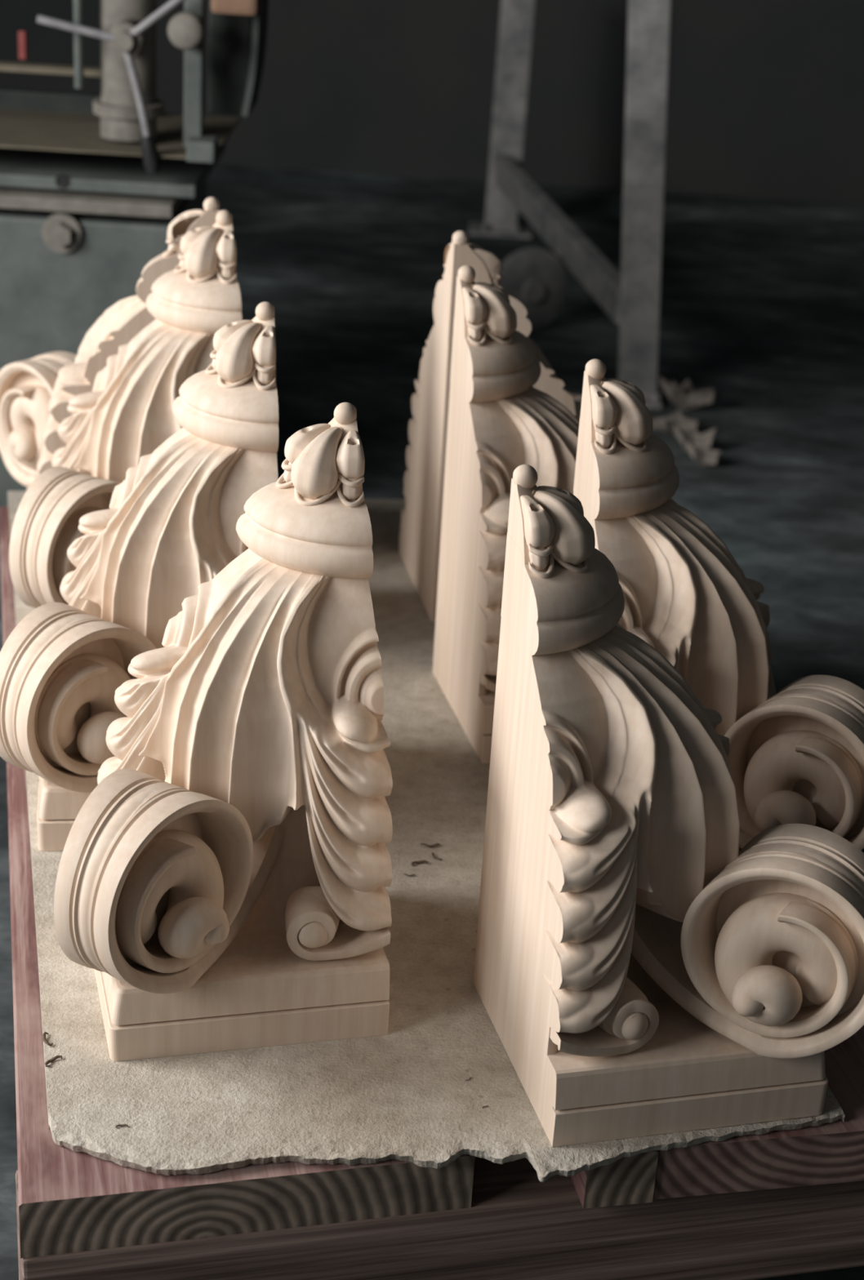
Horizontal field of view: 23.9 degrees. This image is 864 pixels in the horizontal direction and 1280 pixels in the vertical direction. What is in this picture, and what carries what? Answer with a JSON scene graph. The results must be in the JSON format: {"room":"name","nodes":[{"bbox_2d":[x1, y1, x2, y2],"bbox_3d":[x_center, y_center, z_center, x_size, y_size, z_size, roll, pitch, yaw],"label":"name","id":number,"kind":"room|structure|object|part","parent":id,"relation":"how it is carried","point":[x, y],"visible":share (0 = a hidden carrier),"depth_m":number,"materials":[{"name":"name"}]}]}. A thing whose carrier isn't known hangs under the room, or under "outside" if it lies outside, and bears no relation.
{"room":"woodworking workshop","nodes":[
{"label":"woodworking workshop","id":0,"kind":"room"},
{"bbox_2d":[0,164,863,1279],"bbox_3d":[-0.001,0.015,4.381,14.000,0.100,14.000,4,24,0],"label":"floor","id":1,"kind":"structure","parent":0,"point":[762,300],"depth_m":6.44,"materials":[{"name":"grey concrete"}]},
{"bbox_2d":[0,0,268,506],"bbox_3d":[-0.878,-0.911,4.633,0.989,1.287,0.634,4,24,0],"label":"machine","id":2,"kind":"object","parent":1,"relation":"on","point":[92,185],"visible":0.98,"depth_m":4.34,"materials":[{"name":"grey metal"}]},
{"bbox_2d":[17,30,26,59],"bbox_3d":[-0.867,-1.260,4.328,0.016,0.058,0.016,4,24,0],"label":"marker","id":3,"kind":"object","parent":2,"relation":"on","point":[22,34],"visible":1,"depth_m":4.32,"materials":[{"name":"red plastic"}]},
{"bbox_2d":[55,173,69,188],"bbox_3d":[-0.780,-0.970,4.318,0.030,0.030,0.006,4,24,0],"label":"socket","id":4,"kind":"object","parent":2,"relation":"attached to","point":[62,180],"depth_m":4.32,"materials":[{"name":"black metal"}]},
{"bbox_3d":[-0.731,-1.270,4.227,0.020,0.250,0.020,4,24,0],"label":"rod","id":5,"kind":"part","parent":2,"relation":"part of","materials":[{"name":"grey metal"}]},
{"bbox_3d":[-0.990,-1.222,4.671,0.728,0.076,0.040,4,24,0],"label":"plate","id":6,"kind":"part","parent":2,"relation":"part of","materials":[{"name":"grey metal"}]},
{"bbox_3d":[-0.626,-1.234,4.196,0.070,0.070,0.100,4,24,0],"label":"feed handle","id":7,"kind":"part","parent":2,"relation":"part of","materials":[{"name":"metal"}]},
{"bbox_3d":[-0.502,-1.242,4.169,0.076,0.076,0.026,4,24,0],"label":"knob","id":8,"kind":"part","parent":2,"relation":"part of","materials":[{"name":"metal"}]},
{"bbox_3d":[-0.494,-1.212,4.246,0.038,0.374,0.040,4,24,0],"label":"post","id":9,"kind":"part","parent":2,"relation":"part of","materials":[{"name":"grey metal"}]},
{"bbox_3d":[-0.424,-1.304,4.400,0.088,0.309,0.200,4,24,0],"label":"guard panel","id":10,"kind":"part","parent":2,"relation":"part of","materials":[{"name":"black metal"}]},
{"bbox_2d":[210,0,260,16],"bbox_3d":[-0.399,-1.308,4.157,0.095,0.065,0.080,4,24,0],"label":"wooden block","id":11,"kind":"object","parent":2,"relation":"on","point":[237,7],"visible":1,"depth_m":4.13,"materials":[{"name":"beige wood"}]},
{"bbox_2d":[499,247,568,331],"bbox_3d":[0.314,-1.113,6.510,0.270,0.270,0.055,-9,27,-25],"label":"disc","id":12,"kind":"object","parent":1,"relation":"on","point":[535,277],"visible":0.77,"depth_m":6.49,"materials":[{"name":"grey metal"}]},
{"bbox_2d":[468,0,671,408],"bbox_3d":[0.436,-1.675,6.665,0.261,1.183,2.313,0,24,-8],"label":"stand","id":13,"kind":"object","parent":1,"relation":"on","point":[631,297],"visible":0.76,"depth_m":5.86,"materials":[{"name":"grey metal"}]},
{"bbox_3d":[0.263,-1.575,7.858,0.240,0.015,0.160,4,24,0],"label":"foot plate","id":14,"kind":"part","parent":13,"relation":"part of","materials":[{"name":"grey metal"}]},
{"bbox_3d":[0.292,-2.004,7.668,0.132,0.942,0.060,4,24,0],"label":"leg","id":15,"kind":"part","parent":13,"relation":"part of","materials":[{"name":"grey metal"}]},
{"bbox_3d":[0.590,-1.243,5.708,0.189,1.178,0.060,4,24,0],"label":"leg","id":16,"kind":"part","parent":13,"relation":"part of","materials":[{"name":"grey metal"}]},
{"bbox_3d":[0.595,-0.706,5.945,0.135,0.015,0.160,4,24,0],"label":"foot plate","id":17,"kind":"part","parent":13,"relation":"part of","materials":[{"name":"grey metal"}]},
{"bbox_2d":[652,409,700,435],"bbox_3d":[0.679,-0.593,5.648,0.116,0.060,0.095,-7,26,-22],"label":"scrap","id":18,"kind":"object","parent":1,"relation":"on","point":[666,424],"visible":0.89,"depth_m":5.64,"materials":[{"name":"beige wood"}]},
{"bbox_2d":[658,376,713,410],"bbox_3d":[0.726,-0.709,5.862,0.157,0.104,0.115,4,24,0],"label":"scrap","id":19,"kind":"object","parent":1,"relation":"on","point":[683,397],"visible":1,"depth_m":5.84,"materials":[{"name":"beige wood"}]},
{"bbox_2d":[673,423,715,450],"bbox_3d":[0.708,-0.547,5.530,0.112,0.073,0.073,4,24,0],"label":"scrap","id":20,"kind":"object","parent":1,"relation":"on","point":[705,439],"visible":0.84,"depth_m":5.51,"materials":[{"name":"beige wood"}]},
{"bbox_2d":[685,440,720,466],"bbox_3d":[0.721,-0.491,5.415,0.083,0.066,0.060,-5,25,-19],"label":"scrap","id":21,"kind":"object","parent":1,"relation":"on","point":[704,456],"visible":1,"depth_m":5.41,"materials":[{"name":"beige wood"}]},
{"bbox_3d":[-0.645,0.105,3.678,0.120,0.231,0.120,-2,24,-12],"label":"block","id":22,"kind":"object","parent":1,"relation":"on","visible":0},
{"bbox_3d":[-0.410,-0.071,3.650,0.640,0.140,0.140,-2,24,-12],"label":"cross beam","id":23,"kind":"structure","parent":22,"relation":"on","visible":0},
{"bbox_2d":[0,506,475,1258],"bbox_3d":[-0.364,0.173,2.852,0.449,0.066,1.900,-2,24,-12],"label":"plank","id":24,"kind":"object","parent":23,"relation":"on","point":[70,1201],"visible":0.12,"depth_m":2.02,"materials":[{"name":"brown wood"}]},
{"bbox_2d":[7,490,844,1182],"bbox_3d":[-0.161,0.129,2.881,0.813,0.012,1.989,-2,24,-12],"label":"sheet","id":25,"kind":"object","parent":24,"relation":"on","point":[404,1094],"visible":0.39,"depth_m":2.16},
{"bbox_2d":[42,1031,53,1046],"bbox_3d":[-0.407,0.422,2.163,0.010,0.005,0.026,-5,25,-19],"label":"chip","id":26,"kind":"object","parent":25,"relation":"on","point":[44,1039],"visible":1,"depth_m":2.16,"materials":[{"name":"beige wood"}]},
{"bbox_2d":[44,1055,62,1066],"bbox_3d":[-0.394,0.439,2.130,0.009,0.004,0.023,21,29,34],"label":"chip","id":27,"kind":"object","parent":25,"relation":"on","point":[55,1058],"visible":1,"depth_m":2.13,"materials":[{"name":"beige wood"}]},
{"bbox_2d":[0,196,219,489],"bbox_3d":[-0.549,-0.455,3.360,0.354,0.621,0.354,-2,24,-12],"label":"carved ornament","id":28,"kind":"object","parent":25,"relation":"on","point":[36,393],"visible":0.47,"depth_m":3.25,"materials":[{"name":"beige wood"}]},
{"bbox_2d":[136,251,181,303],"bbox_3d":[-0.405,-0.584,3.207,0.127,0.093,0.127,-2,24,-12],"label":"cushion","id":29,"kind":"object","parent":28,"relation":"on","point":[166,262],"depth_m":3.14,"materials":[{"name":"beige wood"}]},
{"bbox_3d":[-0.365,-0.635,3.158,0.066,0.074,0.066,-2,24,-12],"label":"finial stem","id":30,"kind":"part","parent":28,"relation":"part of","materials":[{"name":"beige wood"}]},
{"bbox_2d":[115,1124,128,1128],"bbox_3d":[-0.309,0.485,2.039,0.013,0.002,0.005,-2,24,-12],"label":"chip","id":31,"kind":"object","parent":25,"relation":"on","point":[118,1125],"visible":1,"depth_m":2.04,"materials":[{"name":"beige wood"}]},
{"bbox_2d":[8,209,241,608],"bbox_3d":[-0.447,-0.281,2.982,0.354,0.621,0.354,-3,25,-14],"label":"carved ornament","id":32,"kind":"object","parent":25,"relation":"on","point":[127,414],"visible":0.49,"depth_m":2.99,"materials":[{"name":"beige wood"}]},
{"bbox_2d":[145,267,241,335],"bbox_3d":[-0.354,-0.504,3.034,0.127,0.093,0.127,-3,25,-14],"label":"cushion","id":33,"kind":"object","parent":32,"relation":"on","point":[182,301],"depth_m":3.01,"materials":[{"name":"beige wood"}]},
{"bbox_3d":[-0.328,-0.580,3.040,0.066,0.074,0.066,-3,25,-14],"label":"finial stem","id":34,"kind":"part","parent":32,"relation":"part of","materials":[{"name":"beige wood"}]},
{"bbox_2d":[0,302,278,851],"bbox_3d":[-0.366,-0.073,2.524,0.354,0.621,0.354,0,24,-9],"label":"carved ornament","id":35,"kind":"object","parent":25,"relation":"on","point":[168,529],"visible":0.63,"depth_m":2.51,"materials":[{"name":"beige wood"}]},
{"bbox_2d":[172,368,278,452],"bbox_3d":[-0.260,-0.292,2.568,0.127,0.093,0.127,0,24,-9],"label":"cushion","id":36,"kind":"object","parent":35,"relation":"on","point":[217,410],"depth_m":2.55,"materials":[{"name":"beige wood"}]},
{"bbox_3d":[-0.231,-0.367,2.572,0.066,0.074,0.066,0,24,-9],"label":"finial stem","id":37,"kind":"part","parent":35,"relation":"part of","materials":[{"name":"beige wood"}]},
{"bbox_2d":[53,402,392,1061],"bbox_3d":[-0.231,0.103,2.147,0.354,0.621,0.354,-3,25,-14],"label":"carved ornament","id":38,"kind":"object","parent":25,"relation":"on","point":[224,876],"visible":1,"depth_m":2.15,"materials":[{"name":"beige wood"}]},
{"bbox_2d":[235,480,373,578],"bbox_3d":[-0.138,-0.120,2.199,0.127,0.093,0.127,-3,25,-14],"label":"cushion","id":39,"kind":"object","parent":38,"relation":"on","point":[290,529],"depth_m":2.18,"materials":[{"name":"beige wood"}]},
{"bbox_3d":[-0.112,-0.197,2.205,0.066,0.074,0.066,-3,25,-14],"label":"finial stem","id":40,"kind":"part","parent":38,"relation":"part of","materials":[{"name":"beige wood"}]},
{"bbox_2d":[411,860,428,866],"bbox_3d":[-0.015,0.278,2.545,0.023,0.004,0.009,-5,25,-18],"label":"chip","id":41,"kind":"object","parent":25,"relation":"on","point":[420,861],"visible":1,"depth_m":2.55,"materials":[{"name":"brown wood"}]},
{"bbox_2d":[420,843,439,847],"bbox_3d":[-0.002,0.259,2.588,0.026,0.005,0.010,2,24,-4],"label":"chip","id":42,"kind":"object","parent":25,"relation":"on","point":[424,844],"visible":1,"depth_m":2.58,"materials":[{"name":"wood"}]},
{"bbox_2d":[431,852,441,860],"bbox_3d":[0.005,0.272,2.562,0.008,0.004,0.020,-13,29,-32],"label":"chip","id":43,"kind":"object","parent":25,"relation":"on","point":[432,853],"visible":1,"depth_m":2.56,"materials":[{"name":"brown wood"}]},
{"bbox_2d":[398,231,582,621],"bbox_3d":[0.156,-0.390,3.312,0.354,0.621,0.354,-2,24,-11],"label":"carved ornament","id":44,"kind":"object","parent":25,"relation":"on","point":[420,523],"visible":0.27,"depth_m":3.19,"materials":[{"name":"beige wood"}]},
{"bbox_3d":[0.057,-0.562,3.052,0.066,0.074,0.066,-2,24,-11],"label":"finial stem","id":45,"kind":"part","parent":44,"relation":"part of","materials":[{"name":"beige wood"}]},
{"bbox_2d":[432,275,531,344],"bbox_3d":[0.077,-0.512,3.112,0.127,0.093,0.127,-2,24,-11],"label":"cushion","id":46,"kind":"object","parent":44,"relation":"on","point":[443,305],"depth_m":3.07,"materials":[{"name":"beige wood"}]},
{"bbox_2d":[431,265,579,763],"bbox_3d":[0.230,-0.171,2.828,0.354,0.621,0.354,-2,25,-13],"label":"carved ornament","id":47,"kind":"object","parent":25,"relation":"on","point":[498,423],"visible":0.32,"depth_m":2.80,"materials":[{"name":"beige wood"}]},
{"bbox_3d":[0.072,-0.457,2.818,0.066,0.074,0.066,-2,25,-13],"label":"finial stem","id":48,"kind":"part","parent":47,"relation":"part of","materials":[{"name":"beige wood"}]},
{"bbox_2d":[449,317,540,403],"bbox_3d":[0.104,-0.384,2.826,0.127,0.093,0.127,-2,25,-13],"label":"cushion","id":49,"kind":"object","parent":47,"relation":"on","point":[492,362],"depth_m":2.80,"materials":[{"name":"beige wood"}]},
{"bbox_2d":[472,464,863,1146],"bbox_3d":[0.279,0.167,2.074,0.354,0.621,0.354,-3,25,-14],"label":"carved ornament","id":50,"kind":"object","parent":25,"relation":"on","point":[637,971],"visible":1,"depth_m":2.04,"materials":[{"name":"beige wood"}]},
{"bbox_3d":[0.118,-0.118,2.060,0.066,0.074,0.066,-3,25,-14],"label":"finial stem","id":51,"kind":"part","parent":50,"relation":"part of","materials":[{"name":"beige wood"}]},
{"bbox_2d":[500,533,624,655],"bbox_3d":[0.151,-0.045,2.069,0.127,0.093,0.127,-3,25,-14],"label":"cushion","id":52,"kind":"object","parent":50,"relation":"on","point":[558,598],"depth_m":2.04,"materials":[{"name":"beige wood"}]},
{"bbox_2d":[573,359,863,851],"bbox_3d":[0.367,0.017,2.424,0.354,0.621,0.354,-1,24,-10],"label":"carved ornament","id":53,"kind":"object","parent":25,"relation":"on","point":[796,755],"visible":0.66,"depth_m":2.39,"materials":[{"name":"beige wood"}]},
{"bbox_3d":[0.217,-0.274,2.425,0.066,0.074,0.066,-1,24,-10],"label":"finial stem","id":54,"kind":"part","parent":53,"relation":"part of","materials":[{"name":"beige wood"}]},
{"bbox_2d":[573,418,679,519],"bbox_3d":[0.248,-0.200,2.431,0.127,0.093,0.127,-1,24,-10],"label":"cushion","id":55,"kind":"object","parent":53,"relation":"on","point":[623,472],"depth_m":2.40,"materials":[{"name":"beige wood"}]},
{"bbox_2d":[0,0,863,204],"bbox_3d":[0.224,-3.608,8.133,14.000,3.700,0.200,4,24,0],"label":"wall","id":56,"kind":"structure","parent":0,"point":[765,98],"depth_m":8.59,"materials":[{"name":"paint"}]},
{"bbox_3d":[-0.310,0.794,2.172,0.120,0.231,0.120,-2,24,-12],"label":"block","id":57,"kind":"object","parent":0,"visible":0},
{"bbox_2d":[15,1155,863,1279],"bbox_3d":[0.314,0.601,2.236,1.500,0.140,0.140,-3,25,-14],"label":"cross beam","id":58,"kind":"structure","parent":57,"relation":"on","point":[517,1225],"depth_m":2.11,"materials":[{"name":"brown wood"}]},
{"bbox_2d":[569,1150,658,1208],"bbox_3d":[0.004,0.162,2.928,0.074,0.066,1.901,-2,24,-12],"label":"wooden block","id":59,"kind":"object","parent":58,"relation":"on","point":[626,1180],"visible":0.02,"depth_m":2.08,"materials":[{"name":"brown wood"}]},
{"bbox_2d":[653,1025,863,1199],"bbox_3d":[0.324,0.333,2.586,0.400,0.066,1.017,-2,24,-12],"label":"plank","id":60,"kind":"object","parent":58,"relation":"on","point":[829,1153],"visible":0.02,"depth_m":2.12,"materials":[{"name":"brown wood"}]}
]}

